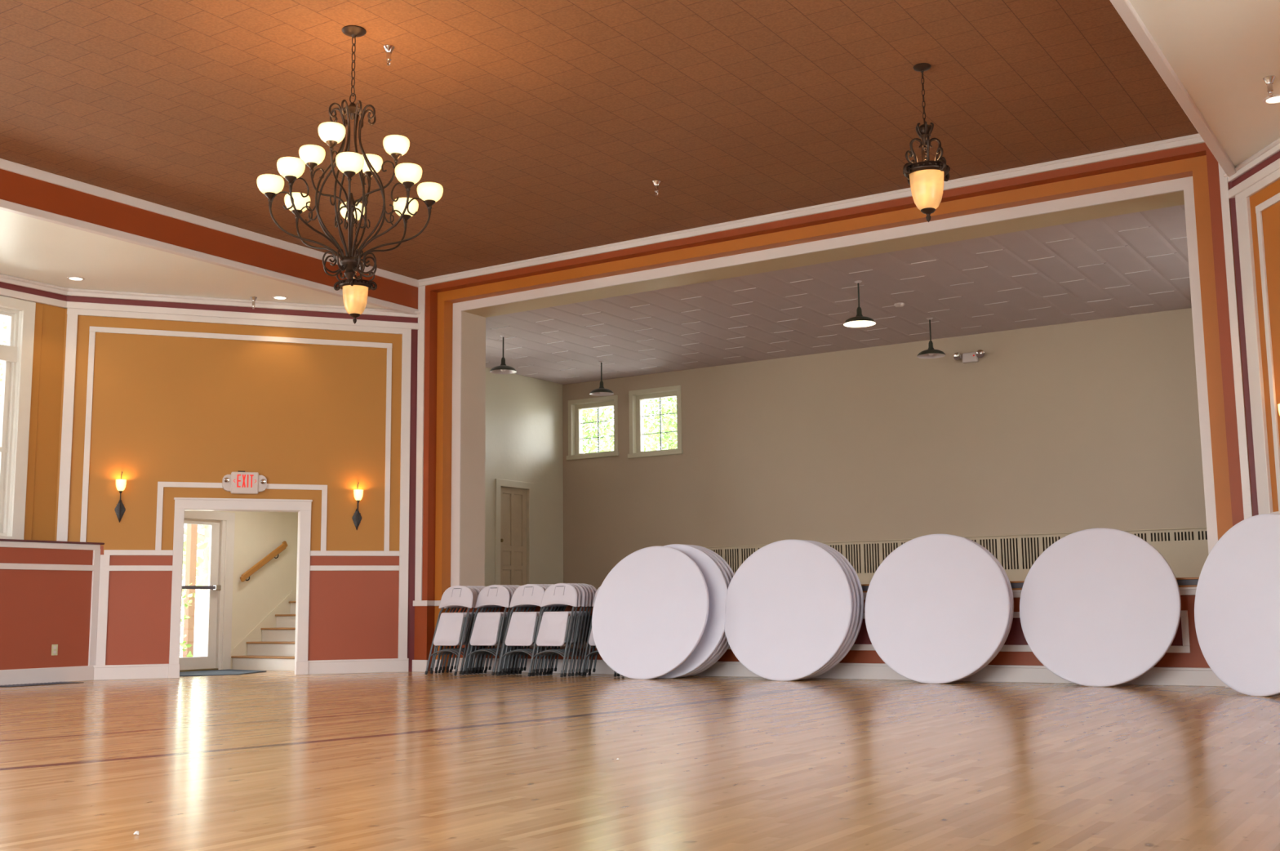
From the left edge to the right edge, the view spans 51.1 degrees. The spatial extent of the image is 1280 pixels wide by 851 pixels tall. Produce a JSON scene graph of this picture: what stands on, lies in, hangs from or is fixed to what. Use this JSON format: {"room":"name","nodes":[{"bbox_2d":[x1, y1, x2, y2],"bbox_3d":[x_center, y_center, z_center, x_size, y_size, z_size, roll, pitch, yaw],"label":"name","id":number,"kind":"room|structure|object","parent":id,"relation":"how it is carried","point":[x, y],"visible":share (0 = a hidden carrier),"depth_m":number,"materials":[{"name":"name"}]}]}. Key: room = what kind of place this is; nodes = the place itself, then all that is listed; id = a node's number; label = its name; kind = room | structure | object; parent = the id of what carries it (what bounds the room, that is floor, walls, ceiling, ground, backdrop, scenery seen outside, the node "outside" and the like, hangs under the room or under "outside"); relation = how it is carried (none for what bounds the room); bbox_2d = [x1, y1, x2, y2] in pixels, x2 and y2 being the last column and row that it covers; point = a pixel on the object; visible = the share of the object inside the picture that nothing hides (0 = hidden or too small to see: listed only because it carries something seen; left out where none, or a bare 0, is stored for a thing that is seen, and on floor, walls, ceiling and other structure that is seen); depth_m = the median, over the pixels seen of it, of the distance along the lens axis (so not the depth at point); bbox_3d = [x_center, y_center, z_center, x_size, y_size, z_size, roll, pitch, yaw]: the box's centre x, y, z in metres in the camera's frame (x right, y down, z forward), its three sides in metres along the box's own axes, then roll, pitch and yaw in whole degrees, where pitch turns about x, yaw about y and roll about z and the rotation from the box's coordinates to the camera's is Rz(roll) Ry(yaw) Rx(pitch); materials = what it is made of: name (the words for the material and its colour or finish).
{"room":"event hall","nodes":[
{"label":"event hall","id":0,"kind":"room"},
{"bbox_2d":[31,302,65,540],"bbox_3d":[-10.842,-0.003,11.123,0.220,4.860,13.190,-6,-9,32],"label":"wall","id":1,"kind":"structure","parent":0,"point":[45,492],"depth_m":16.50,"materials":[{"name":"orange paint"}]},
{"bbox_2d":[0,295,35,539],"bbox_3d":[-7.901,-0.117,15.728,0.253,2.950,1.432,-6,-9,32],"label":"window","id":2,"kind":"structure","parent":1,"relation":"in","point":[17,355],"depth_m":16.15,"materials":[{"name":"white paint"}]},
{"bbox_2d":[23,303,43,539],"bbox_3d":[-7.402,-0.051,16.319,0.022,2.920,0.110,-6,-9,32],"label":"trim","id":3,"kind":"structure","parent":1,"relation":"attached to","point":[39,308],"depth_m":16.31,"materials":[{"name":"yellow paint"}]},
{"bbox_2d":[0,273,68,308],"bbox_3d":[-10.753,-2.300,11.361,0.096,0.249,13.191,-6,-9,32],"label":"trim","id":4,"kind":"structure","parent":1,"relation":"attached to","point":[12,286],"depth_m":16.43,"materials":[{"name":"white paint"}]},
{"bbox_2d":[0,545,103,669],"bbox_3d":[-10.477,1.591,10.927,0.340,1.640,13.600,-6,-9,32],"label":"wall","id":5,"kind":"structure","parent":0,"point":[40,609],"depth_m":15.92,"materials":[{"name":"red paint"}]},
{"bbox_2d":[0,540,100,684],"bbox_3d":[-10.366,1.570,10.845,0.040,1.654,13.582,-6,-9,32],"label":"trim","id":6,"kind":"structure","parent":5,"relation":"attached to","point":[85,673],"depth_m":16.09,"materials":[{"name":"white paint"}]},
{"bbox_2d":[0,538,104,544],"bbox_3d":[-10.488,0.754,11.053,0.365,0.023,13.620,-6,-9,32],"label":"trim","id":7,"kind":"structure","parent":5,"relation":"attached to","point":[4,540],"depth_m":16.02,"materials":[{"name":"red wood"}]},
{"bbox_2d":[0,208,384,308],"bbox_3d":[-8.734,-2.341,12.519,3.095,0.100,17.300,-6,-9,32],"label":"ceiling","id":8,"kind":"structure","parent":0,"point":[31,248],"depth_m":15.90,"materials":[{"name":"white paint"}]},
{"bbox_2d":[0,168,417,309],"bbox_3d":[-7.597,-2.663,11.461,0.073,0.448,16.700,-6,-9,32],"label":"wall","id":9,"kind":"structure","parent":0,"point":[15,188],"depth_m":15.05,"materials":[{"name":"red paint"}]},
{"bbox_2d":[0,158,419,314],"bbox_3d":[-7.586,-2.646,11.457,0.103,0.488,16.711,-6,-9,32],"label":"trim","id":10,"kind":"structure","parent":9,"relation":"attached to","point":[6,165],"depth_m":15.05,"materials":[{"name":"white paint"}]},
{"bbox_2d":[54,295,417,671],"bbox_3d":[-5.141,0.783,17.378,4.525,4.860,0.212,2,-8,-20],"label":"wall","id":11,"kind":"structure","parent":0,"point":[165,408],"depth_m":17.40,"materials":[{"name":"orange paint"}]},
{"bbox_2d":[114,471,126,522],"bbox_3d":[-6.476,0.887,16.685,0.128,0.639,0.153,2,-8,-20],"label":"wall sconce","id":12,"kind":"object","parent":11,"relation":"attached to","point":[121,483],"visible":1,"depth_m":16.70,"materials":[{"name":"metal"}]},
{"bbox_2d":[56,288,421,659],"bbox_3d":[-5.098,0.688,17.278,4.511,4.700,0.098,2,-8,-20],"label":"trim","id":13,"kind":"structure","parent":11,"relation":"attached to","point":[74,308],"depth_m":17.52,"materials":[{"name":"white paint"}]},
{"bbox_2d":[168,497,312,678],"bbox_3d":[-5.122,2.073,17.193,1.714,2.254,0.262,2,-8,-20],"label":"door frame","id":14,"kind":"structure","parent":11,"relation":"in","point":[303,507],"depth_m":17.23,"materials":[{"name":"white paint"}]},
{"bbox_2d":[222,471,266,493],"bbox_3d":[-5.095,0.735,17.258,0.556,0.293,0.075,2,-8,-20],"label":"exit sign","id":15,"kind":"object","parent":11,"relation":"attached to","point":[239,482],"visible":1,"depth_m":17.23,"materials":[{"name":"white plastic"}]},
{"bbox_2d":[95,481,399,665],"bbox_3d":[-4.896,1.887,17.212,3.810,2.283,0.045,2,-8,-20],"label":"trim","id":16,"kind":"structure","parent":11,"relation":"attached to","point":[104,566],"depth_m":16.91,"materials":[{"name":"white paint"}]},
{"bbox_2d":[93,657,408,679],"bbox_3d":[-4.881,3.097,17.044,3.871,0.179,0.050,2,-8,-20],"label":"baseboard","id":17,"kind":"structure","parent":11,"relation":"attached to","point":[110,672],"depth_m":17.29,"materials":[{"name":"white paint"}]},
{"bbox_2d":[351,481,363,529],"bbox_3d":[-3.724,1.061,17.677,0.128,0.639,0.153,2,-8,-20],"label":"wall sconce","id":18,"kind":"object","parent":11,"relation":"attached to","point":[357,517],"visible":1,"depth_m":17.69,"materials":[{"name":"metal"}]},
{"bbox_2d":[192,511,297,651],"bbox_3d":[-4.910,1.760,18.233,2.880,3.250,3.750,-6,-9,32],"label":"wall","id":19,"kind":"structure","parent":0,"point":[256,534],"depth_m":19.54,"materials":[{"name":"beige paint"}]},
{"bbox_2d":[179,510,235,671],"bbox_3d":[-6.198,2.295,18.605,0.232,2.221,1.192,-6,-9,32],"label":"door","id":20,"kind":"structure","parent":19,"relation":"in","point":[220,577],"depth_m":18.87,"materials":[{"name":"white paint"}]},
{"bbox_2d":[230,590,296,669],"bbox_3d":[-5.422,2.974,19.579,0.015,1.120,1.400,-6,-9,32],"label":"trim","id":21,"kind":"structure","parent":19,"relation":"attached to","point":[283,607],"depth_m":19.50,"materials":[{"name":"beige paint"}]},
{"bbox_2d":[240,540,287,582],"bbox_3d":[-5.503,1.979,19.534,0.101,0.611,0.864,-6,-9,32],"label":"handrail","id":22,"kind":"object","parent":19,"relation":"attached to","point":[277,551],"visible":1,"depth_m":19.49,"materials":[{"name":"brown wood"}]},
{"bbox_2d":[484,367,563,586],"bbox_3d":[-3.050,0.904,22.328,0.200,4.250,5.710,-6,-9,32],"label":"wall","id":23,"kind":"structure","parent":0,"point":[523,430],"depth_m":23.89,"materials":[{"name":"paint"}]},
{"bbox_2d":[494,478,533,585],"bbox_3d":[-2.260,1.980,23.368,0.226,2.021,1.071,-6,-9,32],"label":"door","id":24,"kind":"structure","parent":23,"relation":"in","point":[510,503],"depth_m":23.36,"materials":[{"name":"paint"}]},
{"bbox_2d":[0,0,1198,279],"bbox_3d":[-3.218,-3.367,8.716,10.360,0.100,16.720,-6,-9,32],"label":"ceiling","id":25,"kind":"structure","parent":0,"point":[544,127],"depth_m":11.98,"materials":[{"name":"orange tile"}]},
{"bbox_2d":[256,25,443,283],"bbox_3d":[-2.224,-2.084,10.329,1.311,2.030,1.311,-2,-8,11],"label":"chandelier","id":26,"kind":"object","parent":25,"relation":"hanging from","point":[332,132],"visible":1,"depth_m":10.22,"materials":[{"name":"brown metal"}]},
{"bbox_2d":[333,221,377,324],"bbox_3d":[-3.166,-1.791,14.910,0.387,1.350,0.387,-7,-10,40],"label":"pendant lantern","id":27,"kind":"object","parent":25,"relation":"hanging from","point":[355,293],"visible":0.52,"depth_m":14.77,"materials":[{"name":"beige glass"}]},
{"bbox_2d":[382,44,395,65],"bbox_3d":[-2.021,-2.971,10.767,0.092,0.156,0.092,-6,-9,32],"label":"sprinkler","id":28,"kind":"object","parent":25,"relation":"attached to","point":[388,49],"visible":1,"depth_m":10.75,"materials":[{"name":"silver metal"}]},
{"bbox_2d":[902,62,950,222],"bbox_3d":[2.389,-2.357,11.204,0.385,1.357,0.385,-2,-8,11],"label":"pendant lantern","id":29,"kind":"object","parent":25,"relation":"hanging from","point":[926,178],"visible":1,"depth_m":11.08,"materials":[{"name":"brown metal"}]},
{"bbox_2d":[0,670,1279,850],"bbox_3d":[-2.705,2.084,8.689,16.600,0.120,18.800,-6,-9,32],"label":"floor","id":30,"kind":"structure","parent":0,"point":[269,760],"depth_m":6.81,"materials":[{"name":"brown wood"}]},
{"bbox_2d":[0,681,81,687],"bbox_3d":[-6.986,3.000,15.523,0.370,0.008,0.950,-6,-9,32],"label":"doormat","id":31,"kind":"object","parent":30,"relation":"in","point":[52,682],"visible":1,"depth_m":15.51,"materials":[{"name":"black"}]},
{"bbox_2d":[179,669,266,675],"bbox_3d":[-5.656,3.303,17.871,1.300,0.011,1.530,-6,-9,32],"label":"doormat","id":32,"kind":"object","parent":30,"relation":"on","point":[216,672],"visible":0.82,"depth_m":17.82,"materials":[{"name":"grey fabric"}]},
{"bbox_2d":[231,600,296,671],"bbox_3d":[-4.696,2.982,19.104,1.715,0.960,1.398,-6,-9,32],"label":"staircase","id":33,"kind":"structure","parent":30,"relation":"on","point":[276,650],"depth_m":18.92,"materials":[{"name":"white paint"}]},
{"bbox_2d":[424,585,473,675],"bbox_3d":[-2.391,2.569,16.842,0.543,1.109,0.372,-6,-9,32],"label":"folding chair","id":34,"kind":"object","parent":30,"relation":"on","point":[451,627],"visible":1,"depth_m":16.86,"materials":[{"name":"white plastic"}]},
{"bbox_2d":[430,585,477,674],"bbox_3d":[-2.354,2.596,17.047,0.543,1.109,0.372,-6,-9,33],"label":"folding chair","id":35,"kind":"object","parent":30,"relation":"on","point":[466,636],"visible":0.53,"depth_m":16.98,"materials":[{"name":"white plastic"}]},
{"bbox_2d":[435,585,480,674],"bbox_3d":[-2.307,2.603,17.104,0.543,1.109,0.372,-6,-9,33],"label":"folding chair","id":36,"kind":"object","parent":30,"relation":"on","point":[477,589],"visible":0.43,"depth_m":17.06,"materials":[{"name":"white plastic"}]},
{"bbox_2d":[438,585,482,673],"bbox_3d":[-2.275,2.612,17.171,0.543,1.109,0.372,-6,-9,32],"label":"folding chair","id":37,"kind":"object","parent":30,"relation":"on","point":[479,588],"visible":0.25,"depth_m":17.14,"materials":[{"name":"white plastic"}]},
{"bbox_2d":[445,585,488,673],"bbox_3d":[-2.190,2.627,17.291,0.543,1.109,0.372,-6,-9,33],"label":"folding chair","id":38,"kind":"object","parent":30,"relation":"on","point":[462,607],"visible":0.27,"depth_m":17.26,"materials":[{"name":"white plastic"}]},
{"bbox_2d":[461,584,510,675],"bbox_3d":[-1.910,2.541,16.677,0.543,1.109,0.372,-6,-9,32],"label":"folding chair","id":39,"kind":"object","parent":30,"relation":"on","point":[486,628],"visible":1,"depth_m":16.70,"materials":[{"name":"white plastic"}]},
{"bbox_2d":[465,584,513,675],"bbox_3d":[-1.866,2.548,16.736,0.543,1.109,0.372,-6,-9,33],"label":"folding chair","id":40,"kind":"object","parent":30,"relation":"on","point":[511,593],"visible":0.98,"depth_m":16.67,"materials":[{"name":"white plastic"}]},
{"bbox_2d":[468,584,515,675],"bbox_3d":[-1.833,2.557,16.802,0.543,1.109,0.372,-6,-9,33],"label":"folding chair","id":41,"kind":"object","parent":30,"relation":"on","point":[511,587],"visible":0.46,"depth_m":16.76,"materials":[{"name":"white plastic"}]},
{"bbox_2d":[472,584,516,673],"bbox_3d":[-1.791,2.564,16.863,0.543,1.109,0.372,-6,-9,32],"label":"folding chair","id":42,"kind":"object","parent":30,"relation":"on","point":[514,587],"visible":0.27,"depth_m":16.84,"materials":[{"name":"white plastic"}]},
{"bbox_2d":[496,583,544,675],"bbox_3d":[-1.440,2.494,16.377,0.543,1.109,0.372,-6,-9,32],"label":"folding chair","id":43,"kind":"object","parent":30,"relation":"on","point":[522,626],"visible":1,"depth_m":16.41,"materials":[{"name":"white plastic"}]},
{"bbox_2d":[500,583,549,675],"bbox_3d":[-1.397,2.502,16.436,0.543,1.109,0.372,-6,-9,32],"label":"folding chair","id":44,"kind":"object","parent":30,"relation":"on","point":[543,586],"visible":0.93,"depth_m":16.41,"materials":[{"name":"white plastic"}]},
{"bbox_2d":[503,583,549,675],"bbox_3d":[-1.365,2.510,16.503,0.543,1.109,0.372,-6,-9,33],"label":"folding chair","id":45,"kind":"object","parent":30,"relation":"on","point":[546,586],"visible":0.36,"depth_m":16.48,"materials":[{"name":"white plastic"}]},
{"bbox_2d":[527,582,577,676],"bbox_3d":[-1.039,2.451,16.098,0.543,1.109,0.372,-6,-9,32],"label":"folding chair","id":46,"kind":"object","parent":30,"relation":"on","point":[553,628],"visible":1,"depth_m":16.12,"materials":[{"name":"white plastic"}]},
{"bbox_2d":[531,582,580,676],"bbox_3d":[-1.005,2.460,16.163,0.543,1.109,0.372,-6,-9,32],"label":"folding chair","id":47,"kind":"object","parent":30,"relation":"on","point":[574,585],"visible":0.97,"depth_m":16.09,"materials":[{"name":"white plastic"}]},
{"bbox_2d":[535,582,585,676],"bbox_3d":[-0.952,2.467,16.217,0.543,1.109,0.372,-6,-9,33],"label":"folding chair","id":48,"kind":"object","parent":30,"relation":"on","point":[581,589],"visible":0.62,"depth_m":16.15,"materials":[{"name":"white plastic"}]},
{"bbox_2d":[538,582,588,675],"bbox_3d":[-0.916,2.475,16.281,0.543,1.109,0.372,-6,-9,33],"label":"folding chair","id":49,"kind":"object","parent":30,"relation":"on","point":[581,585],"visible":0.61,"depth_m":16.21,"materials":[{"name":"white plastic"}]},
{"bbox_2d":[542,582,591,675],"bbox_3d":[-0.879,2.483,16.345,0.543,1.109,0.372,-6,-9,32],"label":"folding chair","id":50,"kind":"object","parent":30,"relation":"on","point":[589,593],"visible":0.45,"depth_m":16.27,"materials":[{"name":"white plastic"}]},
{"bbox_2d":[546,582,595,675],"bbox_3d":[-0.841,2.491,16.408,0.543,1.109,0.372,-6,-9,33],"label":"folding chair","id":51,"kind":"object","parent":30,"relation":"on","point":[588,585],"visible":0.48,"depth_m":16.32,"materials":[{"name":"white plastic"}]},
{"bbox_2d":[550,582,596,674],"bbox_3d":[-0.804,2.500,16.471,0.543,1.109,0.372,-6,-9,32],"label":"folding chair","id":52,"kind":"object","parent":30,"relation":"on","point":[592,586],"visible":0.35,"depth_m":16.43,"materials":[{"name":"white plastic"}]},
{"bbox_2d":[580,586,617,676],"bbox_3d":[-0.404,2.432,16.011,0.543,1.109,0.372,-6,-9,33],"label":"folding chair","id":53,"kind":"object","parent":30,"relation":"on","point":[590,640],"visible":0.21,"depth_m":16.02,"materials":[{"name":"white plastic"}]},
{"bbox_2d":[591,546,709,679],"bbox_3d":[0.105,2.147,15.428,1.570,1.525,0.430,-6,-9,34],"label":"round table","id":54,"kind":"object","parent":30,"relation":"on","point":[651,611],"visible":1,"depth_m":15.39,"materials":[{"name":"white plastic"}]},
{"bbox_2d":[657,543,728,678],"bbox_3d":[0.345,2.144,15.516,1.570,1.545,0.338,-6,-9,34],"label":"round table","id":55,"kind":"object","parent":30,"relation":"on","point":[713,633],"visible":0.31,"depth_m":15.18,"materials":[{"name":"white plastic"}]},
{"bbox_2d":[677,544,730,677],"bbox_3d":[0.395,2.153,15.585,1.570,1.545,0.338,-6,-9,34],"label":"round table","id":56,"kind":"object","parent":30,"relation":"on","point":[727,580],"visible":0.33,"depth_m":15.25,"materials":[{"name":"white plastic"}]},
{"bbox_2d":[680,544,732,677],"bbox_3d":[0.446,2.162,15.653,1.570,1.545,0.338,-6,-9,34],"label":"round table","id":57,"kind":"object","parent":30,"relation":"on","point":[719,560],"visible":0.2,"depth_m":15.32,"materials":[{"name":"white plastic"}]},
{"bbox_2d":[682,544,734,677],"bbox_3d":[0.492,2.171,15.724,1.570,1.545,0.338,-6,-9,34],"label":"round table","id":58,"kind":"object","parent":30,"relation":"on","point":[726,564],"visible":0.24,"depth_m":15.41,"materials":[{"name":"white plastic"}]},
{"bbox_2d":[724,538,853,680],"bbox_3d":[1.606,2.020,14.713,1.570,1.545,0.338,-6,-9,34],"label":"round table","id":59,"kind":"object","parent":30,"relation":"on","point":[789,604],"visible":1,"depth_m":14.67,"materials":[{"name":"white plastic"}]},
{"bbox_2d":[793,539,856,680],"bbox_3d":[1.656,2.029,14.781,1.570,1.545,0.338,-6,-9,34],"label":"round table","id":60,"kind":"object","parent":30,"relation":"on","point":[853,592],"visible":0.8,"depth_m":14.37,"materials":[{"name":"white plastic"}]},
{"bbox_2d":[799,539,860,679],"bbox_3d":[1.706,2.038,14.849,1.570,1.545,0.338,-6,-9,34],"label":"round table","id":61,"kind":"object","parent":30,"relation":"on","point":[857,594],"visible":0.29,"depth_m":14.44,"materials":[{"name":"white plastic"}]},
{"bbox_2d":[800,539,863,679],"bbox_3d":[1.761,2.046,14.915,1.570,1.545,0.338,-6,-9,34],"label":"round table","id":62,"kind":"object","parent":30,"relation":"on","point":[859,584],"visible":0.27,"depth_m":14.51,"materials":[{"name":"white plastic"}]},
{"bbox_2d":[864,533,1010,683],"bbox_3d":[3.067,1.893,13.899,1.570,1.545,0.338,-6,-9,34],"label":"round table","id":63,"kind":"object","parent":30,"relation":"on","point":[937,608],"visible":1,"depth_m":13.86,"materials":[{"name":"white plastic"}]},
{"bbox_2d":[951,535,1012,682],"bbox_3d":[3.107,1.901,13.968,1.570,1.545,0.338,-6,-9,34],"label":"round table","id":64,"kind":"object","parent":30,"relation":"on","point":[993,557],"visible":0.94,"depth_m":13.56,"materials":[{"name":"white plastic"}]},
{"bbox_2d":[960,537,1013,679],"bbox_3d":[3.142,1.911,14.040,1.570,1.545,0.338,-6,-9,34],"label":"round table","id":65,"kind":"object","parent":30,"relation":"on","point":[966,538],"visible":0.16,"depth_m":13.62,"materials":[{"name":"white plastic"}]},
{"bbox_2d":[1019,527,1181,686],"bbox_3d":[4.478,1.769,13.101,1.570,1.543,0.348,-6,-10,37],"label":"round table","id":66,"kind":"object","parent":30,"relation":"on","point":[1100,606],"visible":1,"depth_m":13.06,"materials":[{"name":"white plastic"}]},
{"bbox_2d":[1194,513,1279,696],"bbox_3d":[5.333,1.532,11.492,0.282,1.554,1.570,2,-8,-19],"label":"round table","id":67,"kind":"object","parent":30,"relation":"on","point":[1237,603],"visible":1,"depth_m":11.65,"materials":[{"name":"white plastic"}]},
{"bbox_2d":[464,191,1184,317],"bbox_3d":[1.635,-2.014,16.124,9.385,0.160,0.500,-6,-9,32],"label":"ceiling","id":68,"kind":"structure","parent":0,"point":[1175,198],"depth_m":15.57,"materials":[{"name":"beige paint"}]},
{"bbox_2d":[449,311,1209,667],"bbox_3d":[1.644,0.480,15.777,9.659,4.874,0.534,-6,-9,32],"label":"wall","id":69,"kind":"structure","parent":0,"point":[473,326],"depth_m":18.20,"materials":[{"name":"beige paint"}]},
{"bbox_2d":[450,176,1217,586],"bbox_3d":[1.633,-0.093,15.848,9.659,3.968,0.510,-6,-9,32],"label":"trim","id":70,"kind":"structure","parent":69,"relation":"attached to","point":[1185,184],"depth_m":14.94,"materials":[{"name":"white paint"}]},
{"bbox_2d":[861,577,1199,592],"bbox_3d":[1.590,1.904,15.472,9.660,0.091,0.336,-6,-9,32],"label":"trim","id":71,"kind":"structure","parent":69,"relation":"attached to","point":[1182,581],"depth_m":12.97,"materials":[{"name":"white wood"}]},
{"bbox_2d":[413,142,1253,671],"bbox_3d":[1.486,0.233,15.530,10.510,5.300,0.550,-6,-9,32],"label":"wall","id":72,"kind":"structure","parent":0,"point":[1197,161],"depth_m":15.07,"materials":[{"name":"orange paint"}]},
{"bbox_2d":[413,586,1196,653],"bbox_3d":[1.461,2.224,15.150,10.548,0.628,0.357,-6,-9,32],"label":"trim","id":73,"kind":"structure","parent":72,"relation":"attached to","point":[1185,647],"depth_m":13.75,"materials":[{"name":"white paint"}]},
{"bbox_2d":[412,657,1229,687],"bbox_3d":[1.467,2.759,15.079,10.652,0.173,0.363,-6,-9,32],"label":"baseboard","id":74,"kind":"structure","parent":72,"relation":"attached to","point":[1174,676],"depth_m":13.92,"materials":[{"name":"white paint"}]},
{"bbox_2d":[414,133,1252,599],"bbox_3d":[1.314,-0.259,15.355,10.331,4.369,0.056,-6,-9,32],"label":"trim","id":75,"kind":"structure","parent":72,"relation":"attached to","point":[1194,139],"depth_m":14.85,"materials":[{"name":"white paint"}]},
{"bbox_2d":[485,204,1191,384],"bbox_3d":[3.171,-1.759,18.686,14.800,0.200,5.810,-6,-9,32],"label":"ceiling","id":76,"kind":"structure","parent":0,"point":[1135,263],"depth_m":18.54,"materials":[{"name":"white tile"}]},
{"bbox_2d":[489,334,516,373],"bbox_3d":[-2.079,-1.099,20.353,0.412,0.576,0.412,-6,-9,32],"label":"pendant","id":77,"kind":"object","parent":76,"relation":"hanging from","point":[503,368],"visible":1,"depth_m":20.32,"materials":[{"name":"black metal"}]},
{"bbox_2d":[589,360,613,395],"bbox_3d":[-0.648,-0.816,22.554,0.412,0.576,0.412,-6,-9,32],"label":"pendant","id":78,"kind":"object","parent":76,"relation":"hanging from","point":[601,391],"visible":1,"depth_m":22.54,"materials":[{"name":"black metal"}]},
{"bbox_2d":[843,280,875,327],"bbox_3d":[2.812,-1.586,17.200,0.412,0.576,0.412,-6,-9,32],"label":"pendant","id":79,"kind":"object","parent":76,"relation":"hanging from","point":[859,321],"visible":1,"depth_m":17.19,"materials":[{"name":"black metal"}]},
{"bbox_2d":[916,317,946,358],"bbox_3d":[4.223,-1.294,19.460,0.412,0.576,0.412,-6,-9,32],"label":"pendant","id":80,"kind":"object","parent":76,"relation":"hanging from","point":[931,353],"visible":1,"depth_m":19.44,"materials":[{"name":"black metal"}]},
{"bbox_2d":[562,307,1206,589],"bbox_3d":[4.791,0.613,20.860,15.000,4.250,0.280,-6,-9,32],"label":"wall","id":81,"kind":"structure","parent":0,"point":[1075,426],"depth_m":21.05,"materials":[{"name":"beige paint"}]},
{"bbox_2d":[566,395,619,460],"bbox_3d":[-0.814,0.055,24.511,1.142,1.111,0.273,-6,-9,32],"label":"window","id":82,"kind":"structure","parent":81,"relation":"in","point":[575,406],"depth_m":24.62,"materials":[{"name":"paint"}]},
{"bbox_2d":[627,384,683,457],"bbox_3d":[0.317,-0.051,23.790,1.132,1.221,0.273,-6,-9,32],"label":"window","id":83,"kind":"structure","parent":81,"relation":"in","point":[636,397],"depth_m":23.90,"materials":[{"name":"paint"}]},
{"bbox_2d":[953,349,984,363],"bbox_3d":[5.083,-1.060,20.643,0.491,0.170,0.123,-6,-9,32],"label":"emergency light","id":84,"kind":"object","parent":81,"relation":"attached to","point":[972,357],"visible":1,"depth_m":20.64,"materials":[{"name":"white plastic"}]},
{"bbox_2d":[1128,0,1279,166],"bbox_3d":[2.619,-3.459,5.281,3.085,0.100,17.300,-6,-9,32],"label":"ceiling","id":85,"kind":"structure","parent":0,"point":[1221,52],"depth_m":10.08,"materials":[{"name":"white paint"}]},
{"bbox_2d":[1262,75,1275,97],"bbox_3d":[4.931,-2.647,10.476,0.092,0.156,0.092,-6,-9,32],"label":"sprinkler","id":86,"kind":"object","parent":85,"relation":"attached to","point":[1268,80],"visible":1,"depth_m":10.46,"materials":[{"name":"silver metal"}]},
{"bbox_2d":[1262,93,1279,103],"bbox_3d":[5.195,-2.662,10.930,0.204,0.009,0.204,-6,-9,32],"label":"recessed light","id":87,"kind":"object","parent":85,"relation":"in","point":[1275,99],"visible":0.99,"depth_m":10.94,"materials":[{"name":"white glass"}]},
{"bbox_2d":[1228,151,1279,515],"bbox_3d":[5.915,-0.309,10.300,0.233,4.860,4.525,0,-8,-3],"label":"wall","id":88,"kind":"structure","parent":0,"point":[1270,215],"depth_m":12.21,"materials":[{"name":"orange paint"}]},
{"bbox_2d":[1222,137,1279,514],"bbox_3d":[5.821,-0.969,10.387,0.146,3.530,4.511,0,-8,-3],"label":"trim","id":89,"kind":"structure","parent":88,"relation":"attached to","point":[1242,192],"depth_m":12.30,"materials":[{"name":"white paint"}]},
{"bbox_3d":[3.093,2.244,17.945,14.600,0.110,6.070,-6,-9,32],"label":"floor","id":90,"kind":"structure","parent":0,"visible":0},
{"bbox_2d":[705,532,1073,583],"bbox_3d":[3.744,2.206,21.081,6.300,0.798,0.140,-6,-9,32],"label":"radiator cover","id":91,"kind":"object","parent":90,"relation":"on","point":[1016,553],"visible":0.29,"depth_m":20.88,"materials":[{"name":"beige metal"}]},
{"bbox_2d":[1121,526,1208,577],"bbox_3d":[7.803,1.806,18.494,2.240,0.798,0.140,-6,-9,32],"label":"radiator cover","id":92,"kind":"object","parent":90,"relation":"on","point":[1185,549],"visible":0.35,"depth_m":18.62,"materials":[{"name":"beige metal"}]},
{"bbox_3d":[1.157,-3.526,5.881,0.073,0.448,16.700,-6,-9,32],"label":"wall","id":93,"kind":"structure","parent":0,"visible":0},
{"bbox_2d":[1109,0,1235,177],"bbox_3d":[1.151,-3.506,5.887,0.103,0.488,16.711,-6,-9,32],"label":"trim","id":94,"kind":"structure","parent":93,"relation":"attached to","point":[1124,8],"depth_m":10.40,"materials":[{"name":"white paint"}]},
{"label":"outside","id":95,"kind":"structure","parent":0,"visible":0},
{"bbox_2d":[179,634,195,657],"bbox_3d":[-2.969,3.164,13.520,100.000,0.250,100.000,-6,-9,32],"label":"ground","id":96,"kind":"structure","parent":95,"point":[181,636],"depth_m":46.81,"materials":[{"name":"white"}]},
{"bbox_2d":[179,582,195,657],"bbox_3d":[-7.021,3.194,20.261,0.569,1.610,0.710,3,-8,-23],"label":"climbing vine","id":97,"kind":"object","parent":96,"relation":"on","point":[185,616],"visible":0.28,"depth_m":20.34,"materials":[{"name":"green plant"}]},
{"bbox_2d":[182,524,197,657],"bbox_3d":[-6.977,2.682,20.747,0.181,2.750,0.181,-6,-9,32],"label":"porch post","id":98,"kind":"object","parent":96,"relation":"on","point":[192,529],"visible":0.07,"depth_m":20.74,"materials":[{"name":"wood"}]},
{"bbox_2d":[181,524,209,656],"bbox_3d":[-9.905,2.098,29.881,8.106,7.440,8.152,-6,-9,32],"label":"leafy tree","id":99,"kind":"object","parent":96,"relation":"on","point":[202,564],"visible":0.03,"depth_m":29.79,"materials":[{"name":"plant"}]},
{"bbox_2d":[582,399,671,453],"bbox_3d":[-1.887,0.948,29.181,4.802,8.372,5.209,-7,-10,40],"label":"leafy tree","id":100,"kind":"object","parent":96,"relation":"on","point":[593,418],"visible":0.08,"depth_m":29.04,"materials":[{"name":"green plant"}]},
{"bbox_2d":[597,396,677,452],"bbox_3d":[1.373,0.937,32.114,6.532,9.102,6.085,-6,-9,32],"label":"leafy tree","id":101,"kind":"object","parent":96,"relation":"on","point":[666,424],"visible":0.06,"depth_m":32.18,"materials":[{"name":"green plant"}]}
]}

